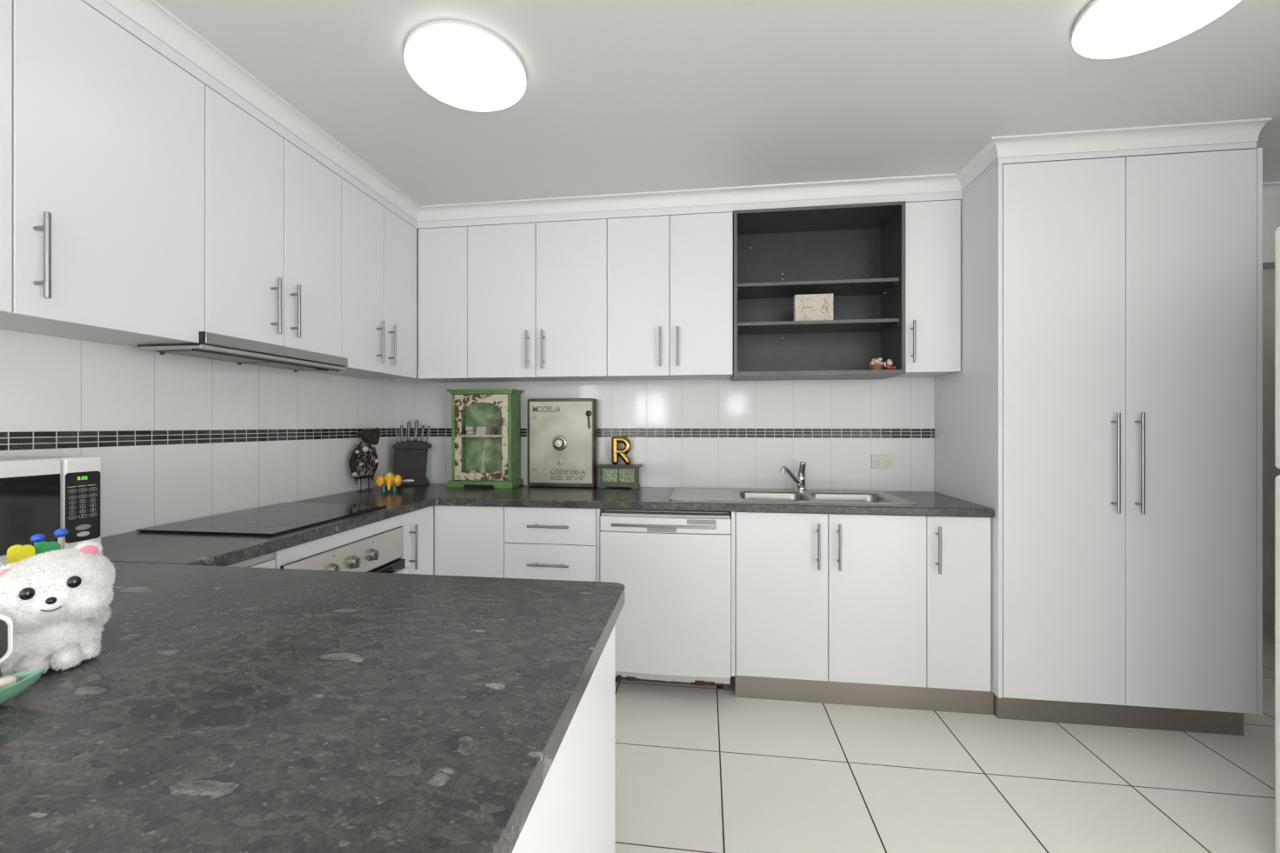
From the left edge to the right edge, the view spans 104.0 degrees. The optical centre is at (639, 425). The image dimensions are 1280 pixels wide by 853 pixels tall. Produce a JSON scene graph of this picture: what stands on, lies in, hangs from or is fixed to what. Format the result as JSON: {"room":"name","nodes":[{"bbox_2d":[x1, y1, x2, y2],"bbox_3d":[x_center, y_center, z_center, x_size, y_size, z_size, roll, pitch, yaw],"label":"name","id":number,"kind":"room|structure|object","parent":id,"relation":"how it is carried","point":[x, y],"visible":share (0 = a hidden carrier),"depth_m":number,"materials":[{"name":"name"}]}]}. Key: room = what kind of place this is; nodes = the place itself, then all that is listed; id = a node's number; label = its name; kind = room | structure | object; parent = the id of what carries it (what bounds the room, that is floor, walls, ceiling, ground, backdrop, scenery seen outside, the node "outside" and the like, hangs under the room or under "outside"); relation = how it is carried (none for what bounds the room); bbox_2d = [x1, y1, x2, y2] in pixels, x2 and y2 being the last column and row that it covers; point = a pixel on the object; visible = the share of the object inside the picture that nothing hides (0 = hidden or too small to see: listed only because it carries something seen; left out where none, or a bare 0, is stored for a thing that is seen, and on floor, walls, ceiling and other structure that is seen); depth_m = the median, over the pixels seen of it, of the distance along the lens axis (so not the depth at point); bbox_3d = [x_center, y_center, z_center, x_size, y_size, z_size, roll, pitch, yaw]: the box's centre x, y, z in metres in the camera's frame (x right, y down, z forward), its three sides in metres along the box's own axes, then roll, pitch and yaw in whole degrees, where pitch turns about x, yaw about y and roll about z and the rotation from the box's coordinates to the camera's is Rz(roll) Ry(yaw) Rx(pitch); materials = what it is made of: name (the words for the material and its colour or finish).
{"room":"kitchen","nodes":[
{"label":"kitchen","id":0,"kind":"room"},
{"bbox_2d":[104,378,395,537],"bbox_3d":[-1.960,0.040,0.044,0.142,2.420,6.380,0,0,7],"label":"wall","id":1,"kind":"structure","parent":0,"point":[391,379],"depth_m":2.94,"materials":[{"name":"white paint"}]},
{"bbox_2d":[0,0,12,313],"bbox_3d":[-1.588,-0.663,0.903,0.355,0.816,0.500,0,0,7],"label":"upper cabinet","id":2,"kind":"object","parent":1,"relation":"attached to","point":[5,5],"visible":1,"depth_m":1.12,"materials":[{"name":"white wood"}]},
{"bbox_2d":[0,0,204,345],"bbox_3d":[-1.527,-0.663,1.369,0.355,0.816,0.438,0,0,7],"label":"upper cabinet","id":3,"kind":"object","parent":1,"relation":"attached to","point":[108,131],"visible":0.99,"depth_m":1.30,"materials":[{"name":"white wood"}]},
{"bbox_2d":[137,331,347,372],"bbox_3d":[-1.421,-0.261,1.868,0.235,0.065,0.632,0,0,7],"label":"range hood","id":4,"kind":"object","parent":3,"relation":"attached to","point":[214,346],"visible":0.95,"depth_m":1.75,"materials":[{"name":"grey metal"}]},
{"bbox_2d":[0,329,395,537],"bbox_3d":[-1.663,0.040,1.745,0.008,0.620,2.630,0,0,7],"label":"backsplash","id":5,"kind":"structure","parent":1,"relation":"attached to","point":[176,438],"depth_m":1.81,"materials":[{"name":"white tile"}]},
{"bbox_2d":[204,85,340,357],"bbox_3d":[-1.460,-0.682,1.882,0.355,0.778,0.593,0,0,7],"label":"upper cabinet","id":6,"kind":"object","parent":1,"relation":"attached to","point":[272,210],"visible":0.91,"depth_m":1.79,"materials":[{"name":"white"}]},
{"bbox_2d":[312,178,416,379],"bbox_3d":[-1.385,-0.663,2.459,0.355,0.816,0.569,0,0,7],"label":"upper cabinet","id":7,"kind":"object","parent":1,"relation":"attached to","point":[378,247],"visible":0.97,"depth_m":2.38,"materials":[{"name":"white"}]},
{"bbox_2d":[154,0,1279,230],"bbox_3d":[0.794,-1.220,0.754,5.420,0.100,8.700,0,0,7],"label":"ceiling","id":8,"kind":"structure","parent":0,"point":[619,96],"depth_m":1.72,"materials":[{"name":"white paint"}]},
{"bbox_2d":[404,20,526,111],"bbox_3d":[-0.560,-1.136,1.626,0.374,0.066,0.374,0,0,7],"label":"ceiling light","id":9,"kind":"object","parent":8,"relation":"attached to","point":[464,65],"visible":1,"depth_m":1.55,"materials":[{"name":"white plastic"}]},
{"bbox_2d":[81,0,961,228],"bbox_3d":[-0.001,-1.121,1.419,2.778,0.097,2.313,0,0,7],"label":"trim","id":10,"kind":"structure","parent":8,"relation":"attached to","point":[103,7],"depth_m":2.40,"materials":[{"name":"white laminate"}]},
{"bbox_2d":[104,0,1271,221],"bbox_3d":[0.233,-1.139,-0.457,3.689,0.062,5.934,0,0,7],"label":"trim","id":11,"kind":"structure","parent":8,"relation":"attached to","point":[150,15],"depth_m":2.06,"materials":[{"name":"white paint"}]},
{"bbox_2d":[1071,0,1240,59],"bbox_3d":[1.426,-1.136,1.367,0.374,0.066,0.374,0,0,7],"label":"ceiling light","id":12,"kind":"object","parent":8,"relation":"attached to","point":[1104,29],"visible":1,"depth_m":1.39,"materials":[{"name":"white plastic"}]},
{"bbox_2d":[395,199,1279,491],"bbox_3d":[1.008,0.040,2.782,5.320,2.420,0.102,0,0,7],"label":"wall","id":13,"kind":"structure","parent":0,"point":[1270,208],"depth_m":2.46,"materials":[{"name":"white paint"}]},
{"bbox_2d":[416,226,486,382],"bbox_3d":[-1.060,-0.663,2.848,0.305,0.816,0.284,0,0,7],"label":"upper cabinet","id":14,"kind":"object","parent":13,"relation":"attached to","point":[442,253],"visible":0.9,"depth_m":2.71,"materials":[{"name":"white"}]},
{"bbox_2d":[467,219,616,381],"bbox_3d":[-0.533,-0.663,2.759,0.762,0.816,0.325,0,0,7],"label":"upper cabinet","id":15,"kind":"object","parent":13,"relation":"attached to","point":[537,291],"visible":0.97,"depth_m":2.64,"materials":[{"name":"white"}]},
{"bbox_2d":[395,376,934,491],"bbox_3d":[0.037,0.040,2.853,3.074,0.620,0.008,0,0,7],"label":"backsplash","id":16,"kind":"structure","parent":13,"relation":"attached to","point":[705,433],"depth_m":2.78,"materials":[{"name":"white tile"}]},
{"bbox_2d":[606,212,733,380],"bbox_3d":[0.163,-0.663,2.668,0.641,0.816,0.325,0,0,7],"label":"upper cabinet","id":17,"kind":"object","parent":13,"relation":"attached to","point":[670,278],"visible":1,"depth_m":2.55,"materials":[{"name":"white wood"}]},
{"bbox_2d":[731,200,905,380],"bbox_3d":[0.887,-0.659,2.588,0.806,0.824,0.297,0,0,7],"label":"open shelf unit","id":18,"kind":"object","parent":13,"relation":"attached to","point":[855,253],"visible":0.99,"depth_m":2.69,"materials":[{"name":"grey laminate"}]},
{"bbox_2d":[793,293,833,320],"bbox_3d":[0.875,-0.588,2.529,0.186,0.140,0.048,0,0,7],"label":"block","id":19,"kind":"object","parent":18,"relation":"on","point":[810,307],"visible":0.88,"depth_m":2.51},
{"bbox_2d":[868,357,883,369],"bbox_3d":[1.165,-0.300,2.470,0.066,0.066,0.066,0,0,7],"label":"figurine","id":20,"kind":"object","parent":18,"relation":"on","point":[876,363],"visible":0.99,"depth_m":2.45,"materials":[{"name":"brown ceramic"}]},
{"bbox_2d":[868,364,883,369],"bbox_3d":[1.165,-0.282,2.470,0.066,0.030,0.066,0,0,7],"label":"basket","id":21,"kind":"object","parent":18,"relation":"on","point":[871,366],"depth_m":2.45,"materials":[{"name":"brown wicker"}]},
{"bbox_2d":[884,359,895,369],"bbox_3d":[1.227,-0.297,2.462,0.042,0.058,0.042,0,0,-27],"label":"figurine","id":22,"kind":"object","parent":18,"relation":"on","point":[890,366],"visible":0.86,"depth_m":2.45,"materials":[{"name":"red ceramic"}]},
{"bbox_2d":[871,453,893,468],"bbox_3d":[1.298,0.193,2.678,0.111,0.077,0.012,0,0,7],"label":"power outlet","id":23,"kind":"object","parent":13,"relation":"attached to","point":[878,461],"visible":1,"depth_m":2.67,"materials":[{"name":"beige plastic"}]},
{"bbox_2d":[893,200,960,377],"bbox_3d":[1.412,-0.663,2.505,0.252,0.816,0.325,0,0,7],"label":"upper cabinet","id":24,"kind":"object","parent":13,"relation":"attached to","point":[932,228],"visible":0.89,"depth_m":2.38,"materials":[{"name":"white"}]},
{"bbox_2d":[961,141,1256,196],"bbox_3d":[1.984,-1.127,2.302,0.930,0.084,0.579,0,0,7],"label":"trim","id":25,"kind":"structure","parent":13,"relation":"attached to","point":[1249,145],"depth_m":2.02,"materials":[{"name":"white laminate"}]},
{"bbox_2d":[1262,251,1274,263],"bbox_3d":[3.093,0.200,2.449,0.900,2.100,0.020,0,0,7],"label":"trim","id":26,"kind":"structure","parent":13,"relation":"attached to","point":[1268,256],"depth_m":2.44,"materials":[{"name":"white paint"}]},
{"bbox_2d":[1262,181,1279,199],"bbox_3d":[3.089,-1.139,2.428,1.099,0.062,0.060,0,0,7],"label":"trim","id":27,"kind":"structure","parent":13,"relation":"attached to","point":[1270,190],"depth_m":2.44,"materials":[{"name":"white paint"}]},
{"bbox_2d":[614,634,1274,852],"bbox_3d":[0.794,1.290,0.754,5.420,0.080,8.700,0,0,7],"label":"floor","id":28,"kind":"structure","parent":0,"point":[706,769],"depth_m":1.76,"materials":[{"name":"beige tile"}]},
{"bbox_2d":[227,552,275,568],"bbox_3d":[-1.419,0.758,1.418,0.556,0.744,0.325,0,0,7],"label":"base cabinet","id":29,"kind":"object","parent":28,"relation":"on","point":[265,561],"visible":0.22,"depth_m":1.49,"materials":[{"name":"white wood"}]},
{"bbox_2d":[100,483,994,566],"bbox_3d":[-0.076,0.368,1.991,3.072,0.036,1.728,0,0,7],"label":"countertop","id":30,"kind":"structure","parent":29,"relation":"on","point":[189,549],"depth_m":2.21,"materials":[{"name":"stone"}]},
{"bbox_2d":[136,502,387,535],"bbox_3d":[-1.366,0.345,1.897,0.496,0.009,0.582,0,0,7],"label":"cooktop","id":31,"kind":"object","parent":30,"relation":"in","point":[279,518],"visible":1,"depth_m":1.80,"materials":[{"name":"black glass"}]},
{"bbox_2d":[348,427,379,492],"bbox_3d":[-1.464,0.181,2.659,0.093,0.337,0.211,0,0,7],"label":"bird sculpture","id":32,"kind":"object","parent":30,"relation":"on","point":[371,436],"visible":1,"depth_m":2.65,"materials":[{"name":"brown metal"}]},
{"bbox_2d":[375,471,401,492],"bbox_3d":[-1.328,0.296,2.635,0.106,0.106,0.114,0,0,35],"label":"elephant figurine","id":33,"kind":"object","parent":30,"relation":"on","point":[389,480],"visible":1,"depth_m":2.61,"materials":[{"name":"yellow ceramic"}]},
{"bbox_2d":[392,440,431,486],"bbox_3d":[-1.339,0.220,2.928,0.216,0.260,0.100,0,0,-20],"label":"knife block","id":34,"kind":"object","parent":30,"relation":"on","point":[410,456],"visible":0.95,"depth_m":2.90,"materials":[{"name":"black plastic"}]},
{"bbox_2d":[394,428,399,443],"bbox_3d":[-1.416,0.062,2.917,0.022,0.085,0.013,0,0,-20],"label":"kitchen knife","id":35,"kind":"object","parent":34,"relation":"on","point":[396,430],"visible":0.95,"depth_m":2.91,"materials":[{"name":"grey metal"}]},
{"bbox_2d":[400,425,404,441],"bbox_3d":[-1.391,0.048,2.925,0.022,0.097,0.019,0,0,-20],"label":"kitchen knife","id":36,"kind":"object","parent":34,"relation":"on","point":[401,426],"visible":0.95,"depth_m":2.92,"materials":[{"name":"grey metal"}]},
{"bbox_2d":[406,420,411,440],"bbox_3d":[-1.359,0.033,2.937,0.026,0.115,0.023,0,0,-20],"label":"kitchen knife","id":37,"kind":"object","parent":34,"relation":"on","point":[409,423],"visible":1,"depth_m":2.93,"materials":[{"name":"grey metal"}]},
{"bbox_2d":[413,420,418,440],"bbox_3d":[-1.321,0.030,2.950,0.030,0.121,0.023,0,0,-20],"label":"kitchen knife","id":38,"kind":"object","parent":34,"relation":"on","point":[416,421],"visible":1,"depth_m":2.94,"materials":[{"name":"grey metal"}]},
{"bbox_2d":[420,425,424,441],"bbox_3d":[-1.289,0.048,2.962,0.026,0.096,0.019,0,0,-19],"label":"kitchen knife","id":39,"kind":"object","parent":34,"relation":"on","point":[423,426],"visible":1,"depth_m":2.96,"materials":[{"name":"grey metal"}]},
{"bbox_2d":[425,425,430,442],"bbox_3d":[-1.261,0.052,2.971,0.027,0.104,0.013,0,0,-20],"label":"kitchen knife","id":40,"kind":"object","parent":34,"relation":"in","point":[429,426],"visible":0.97,"depth_m":2.97,"materials":[{"name":"grey metal"}]},
{"bbox_2d":[446,388,523,488],"bbox_3d":[-0.885,0.073,2.878,0.390,0.552,0.169,0,0,7],"label":"display cabinet","id":41,"kind":"object","parent":30,"relation":"on","point":[475,407],"visible":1,"depth_m":2.84,"materials":[{"name":"green paint"}]},
{"bbox_2d":[466,430,476,434],"bbox_3d":[-0.972,0.042,2.910,0.044,0.023,0.080,0,0,7],"label":"book","id":42,"kind":"object","parent":41,"relation":"on","point":[468,432],"visible":0.88,"depth_m":2.87,"materials":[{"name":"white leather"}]},
{"bbox_2d":[466,426,476,430],"bbox_3d":[-0.974,0.019,2.910,0.044,0.022,0.080,0,0,7],"label":"book","id":43,"kind":"object","parent":42,"relation":"on","point":[467,428],"visible":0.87,"depth_m":2.87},
{"bbox_2d":[469,469,477,473],"bbox_3d":[-0.968,0.276,2.905,0.044,0.044,0.044,0,0,7],"label":"candle","id":44,"kind":"object","parent":41,"relation":"on","point":[470,470],"visible":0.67,"depth_m":2.89,"materials":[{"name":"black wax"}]},
{"bbox_2d":[461,434,501,436],"bbox_3d":[-0.884,0.059,2.891,0.317,0.011,0.122,0,0,7],"label":"shelf","id":45,"kind":"object","parent":41,"relation":"attached to","point":[462,435],"depth_m":2.83,"materials":[{"name":"beige wood"}]},
{"bbox_2d":[479,450,486,473],"bbox_3d":[-0.904,0.221,2.886,0.046,0.153,0.046,0,0,7],"label":"bottle","id":46,"kind":"object","parent":41,"relation":"on","point":[483,470],"visible":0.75,"depth_m":2.88,"materials":[{"name":"clear glass"}]},
{"bbox_2d":[475,431,491,434],"bbox_3d":[-0.907,0.044,2.902,0.060,0.018,0.080,0,0,7],"label":"book","id":47,"kind":"object","parent":41,"relation":"on","point":[476,432],"visible":1,"depth_m":2.87,"materials":[{"name":"white paper"}]},
{"bbox_2d":[476,426,492,431],"bbox_3d":[-0.902,0.021,2.901,0.060,0.026,0.080,0,0,7],"label":"book","id":48,"kind":"object","parent":47,"relation":"on","point":[478,429],"visible":0.95,"depth_m":2.87,"materials":[{"name":"white paper"}]},
{"bbox_2d":[487,417,501,434],"bbox_3d":[-0.837,0.002,2.894,0.094,0.102,0.063,0,0,7],"label":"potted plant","id":49,"kind":"object","parent":41,"relation":"on","point":[493,421],"visible":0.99,"depth_m":2.90,"materials":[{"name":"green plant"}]},
{"bbox_2d":[526,398,597,487],"bbox_3d":[-0.444,0.099,2.845,0.393,0.501,0.116,0,0,7],"label":"box","id":50,"kind":"object","parent":30,"relation":"on","point":[562,433],"visible":1,"depth_m":2.81,"materials":[{"name":"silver metal"}]},
{"bbox_2d":[595,463,643,488],"bbox_3d":[-0.115,0.285,2.807,0.254,0.128,0.103,0,0,7],"label":"trinket box","id":51,"kind":"object","parent":30,"relation":"on","point":[610,475],"visible":1,"depth_m":2.77,"materials":[{"name":"grey metal"}]},
{"bbox_2d":[611,436,631,464],"bbox_3d":[-0.105,0.140,2.805,0.112,0.160,0.040,0,0,7],"label":"ornament","id":52,"kind":"object","parent":51,"relation":"on","point":[623,453],"visible":1,"depth_m":2.79,"materials":[{"name":"gold metal"}]},
{"bbox_2d":[669,487,916,505],"bbox_3d":[0.707,0.425,2.494,1.093,0.162,0.460,0,0,7],"label":"sink","id":53,"kind":"object","parent":30,"relation":"in","point":[679,494],"visible":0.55,"depth_m":2.55,"materials":[{"name":"silver metal"}]},
{"bbox_2d":[780,461,806,491],"bbox_3d":[0.798,0.268,2.585,0.062,0.156,0.226,0,0,42],"label":"mixer tap","id":54,"kind":"object","parent":30,"relation":"on","point":[799,480],"visible":1,"depth_m":2.62,"materials":[{"name":"silver metal"}]},
{"bbox_2d":[273,514,401,568],"bbox_3d":[-1.356,0.758,1.900,0.556,0.744,0.646,0,0,7],"label":"base cabinet","id":55,"kind":"object","parent":28,"relation":"on","point":[289,555],"visible":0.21,"depth_m":1.78,"materials":[{"name":"white"}]},
{"bbox_2d":[280,526,409,573],"bbox_3d":[-1.292,0.774,1.897,0.567,0.672,0.625,0,0,7],"label":"oven","id":56,"kind":"object","parent":55,"relation":"in","point":[381,552],"visible":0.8,"depth_m":1.93,"materials":[{"name":"silver metal"}]},
{"bbox_2d":[393,567,409,573],"bbox_3d":[-0.993,0.756,2.048,0.033,0.309,0.136,0,0,7],"label":"tea towel","id":57,"kind":"object","parent":56,"relation":"hanging from","point":[406,570],"visible":0.02,"depth_m":2.08,"materials":[{"name":"fabric"}]},
{"bbox_2d":[401,505,504,577],"bbox_3d":[-1.087,0.758,2.593,0.910,0.744,0.795,0,0,7],"label":"base cabinet","id":58,"kind":"object","parent":28,"relation":"on","point":[443,540],"visible":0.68,"depth_m":2.41,"materials":[{"name":"white wood"}]},
{"bbox_2d":[504,506,604,581],"bbox_3d":[-0.388,0.758,2.611,0.470,0.744,0.579,0,0,7],"label":"drawer unit","id":59,"kind":"object","parent":28,"relation":"on","point":[548,543],"visible":0.44,"depth_m":2.36,"materials":[{"name":"white"}]},
{"bbox_2d":[511,626,614,852],"bbox_3d":[-0.653,0.818,0.755,1.110,0.862,0.849,0,0,7],"label":"base cabinet","id":60,"kind":"object","parent":28,"relation":"on","point":[573,810],"visible":0.02,"depth_m":0.80,"materials":[{"name":"white laminate"}]},
{"bbox_2d":[0,561,624,852],"bbox_3d":[-0.928,0.368,0.777,1.696,0.036,0.900,0,0,7],"label":"countertop","id":61,"kind":"structure","parent":60,"relation":"on","point":[219,709],"depth_m":0.60,"materials":[{"name":"stone"}]},
{"bbox_2d":[0,611,13,676],"bbox_3d":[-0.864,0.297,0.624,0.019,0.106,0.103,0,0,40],"label":"mug","id":62,"kind":"object","parent":61,"relation":"on","point":[6,619],"visible":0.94,"depth_m":0.65,"materials":[{"name":"white ceramic"}]},
{"bbox_2d":[6,544,35,564],"bbox_3d":[-1.059,0.277,0.856,0.018,0.145,0.031,0,0,40],"label":"clip","id":63,"kind":"object","parent":61,"relation":"on","point":[15,553],"visible":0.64,"depth_m":0.85,"materials":[{"name":"yellow plastic"}]},
{"bbox_2d":[0,668,46,704],"bbox_3d":[-0.822,0.333,0.598,0.068,0.033,0.144,0,0,43],"label":"dish","id":64,"kind":"object","parent":61,"relation":"on","point":[26,679],"visible":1,"depth_m":0.63,"materials":[{"name":"ceramic"}]},
{"bbox_2d":[0,675,19,688],"bbox_3d":[-0.808,0.326,0.626,0.038,0.016,0.016,0,0,-42],"label":"biscuit","id":65,"kind":"object","parent":64,"relation":"in","point":[4,682],"visible":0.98,"depth_m":0.63,"materials":[{"name":"beige food"}]},
{"bbox_2d":[30,533,46,544],"bbox_3d":[-1.076,0.272,0.895,0.018,0.156,0.018,0,0,7],"label":"pin","id":66,"kind":"object","parent":61,"relation":"on","point":[36,538],"visible":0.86,"depth_m":0.89,"materials":[{"name":"blue plastic"}]},
{"bbox_2d":[33,541,60,554],"bbox_3d":[-1.033,0.276,0.871,0.018,0.147,0.031,0,0,40],"label":"clip","id":67,"kind":"object","parent":61,"relation":"on","point":[41,547],"visible":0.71,"depth_m":0.87,"materials":[{"name":"green plastic"}]},
{"bbox_2d":[0,456,101,566],"bbox_3d":[-1.584,0.215,1.112,0.272,0.269,0.465,0,0,7],"label":"microwave oven","id":68,"kind":"object","parent":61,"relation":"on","point":[39,495],"visible":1,"depth_m":1.22,"materials":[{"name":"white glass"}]},
{"bbox_2d":[67,484,97,536],"bbox_3d":[-1.425,0.219,1.280,0.001,0.130,0.061,0,0,7],"label":"keypad","id":69,"kind":"object","parent":68,"relation":"attached to","point":[82,498],"depth_m":1.28,"materials":[{"name":"black plastic"}]},
{"bbox_2d":[0,540,116,676],"bbox_3d":[-0.867,0.263,0.739,0.133,0.173,0.131,0,0,7],"label":"stuffed toy","id":70,"kind":"object","parent":61,"relation":"on","point":[57,602],"visible":0.9,"depth_m":0.71,"materials":[{"name":"white fur"}]},
{"bbox_2d":[53,528,68,550],"bbox_3d":[-1.050,0.268,0.907,0.018,0.162,0.018,0,0,7],"label":"pin","id":71,"kind":"object","parent":61,"relation":"on","point":[60,534],"visible":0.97,"depth_m":0.90,"materials":[{"name":"blue plastic"}]},
{"bbox_2d":[600,508,731,688],"bbox_3d":[0.144,0.826,2.532,0.598,0.848,0.561,0,0,7],"label":"dishwasher","id":72,"kind":"object","parent":28,"relation":"on","point":[673,625],"visible":0.93,"depth_m":2.26,"materials":[{"name":"white plastic"}]},
{"bbox_2d":[729,511,926,687],"bbox_3d":[0.853,0.758,2.449,0.826,0.744,0.579,0,0,7],"label":"base cabinet","id":73,"kind":"object","parent":28,"relation":"on","point":[832,597],"visible":0.91,"depth_m":2.20,"materials":[{"name":"white laminate"}]},
{"bbox_2d":[734,673,993,714],"bbox_3d":[0.983,1.190,2.236,1.098,0.119,0.012,0,0,7],"label":"kickboard","id":74,"kind":"object","parent":28,"relation":"on","point":[923,698],"visible":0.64,"depth_m":2.23,"materials":[{"name":"grey"}]},
{"bbox_2d":[926,515,990,691],"bbox_3d":[1.393,0.758,2.378,0.260,0.744,0.579,0,0,7],"label":"base cabinet","id":75,"kind":"object","parent":28,"relation":"on","point":[958,548],"visible":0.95,"depth_m":2.13,"materials":[{"name":"white wood"}]},
{"bbox_2d":[934,147,1262,714],"bbox_3d":[1.993,0.023,2.280,0.952,2.214,0.619,0,0,7],"label":"pantry cabinet","id":76,"kind":"object","parent":28,"relation":"on","point":[1104,401],"visible":0.98,"depth_m":2.02,"materials":[{"name":"white laminate"}]},
{"bbox_2d":[993,693,1243,735],"bbox_3d":[1.979,1.190,2.087,0.914,0.120,0.026,0,0,7],"label":"kickboard","id":77,"kind":"object","parent":28,"relation":"on","point":[1004,708],"visible":0.64,"depth_m":2.07,"materials":[{"name":"grey"}]},
{"bbox_2d":[1274,226,1279,852],"bbox_3d":[2.092,0.337,1.041,0.680,1.826,0.685,0,0,7],"label":"refrigerator","id":78,"kind":"object","parent":28,"relation":"on","point":[1277,230],"visible":1,"depth_m":1.41,"materials":[{"name":"metal"}]},
{"bbox_2d":[1262,268,1279,639],"bbox_3d":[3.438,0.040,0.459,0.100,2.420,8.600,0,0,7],"label":"door","id":79,"kind":"structure","parent":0,"point":[1270,471],"depth_m":2.96,"materials":[{"name":"white paint"}]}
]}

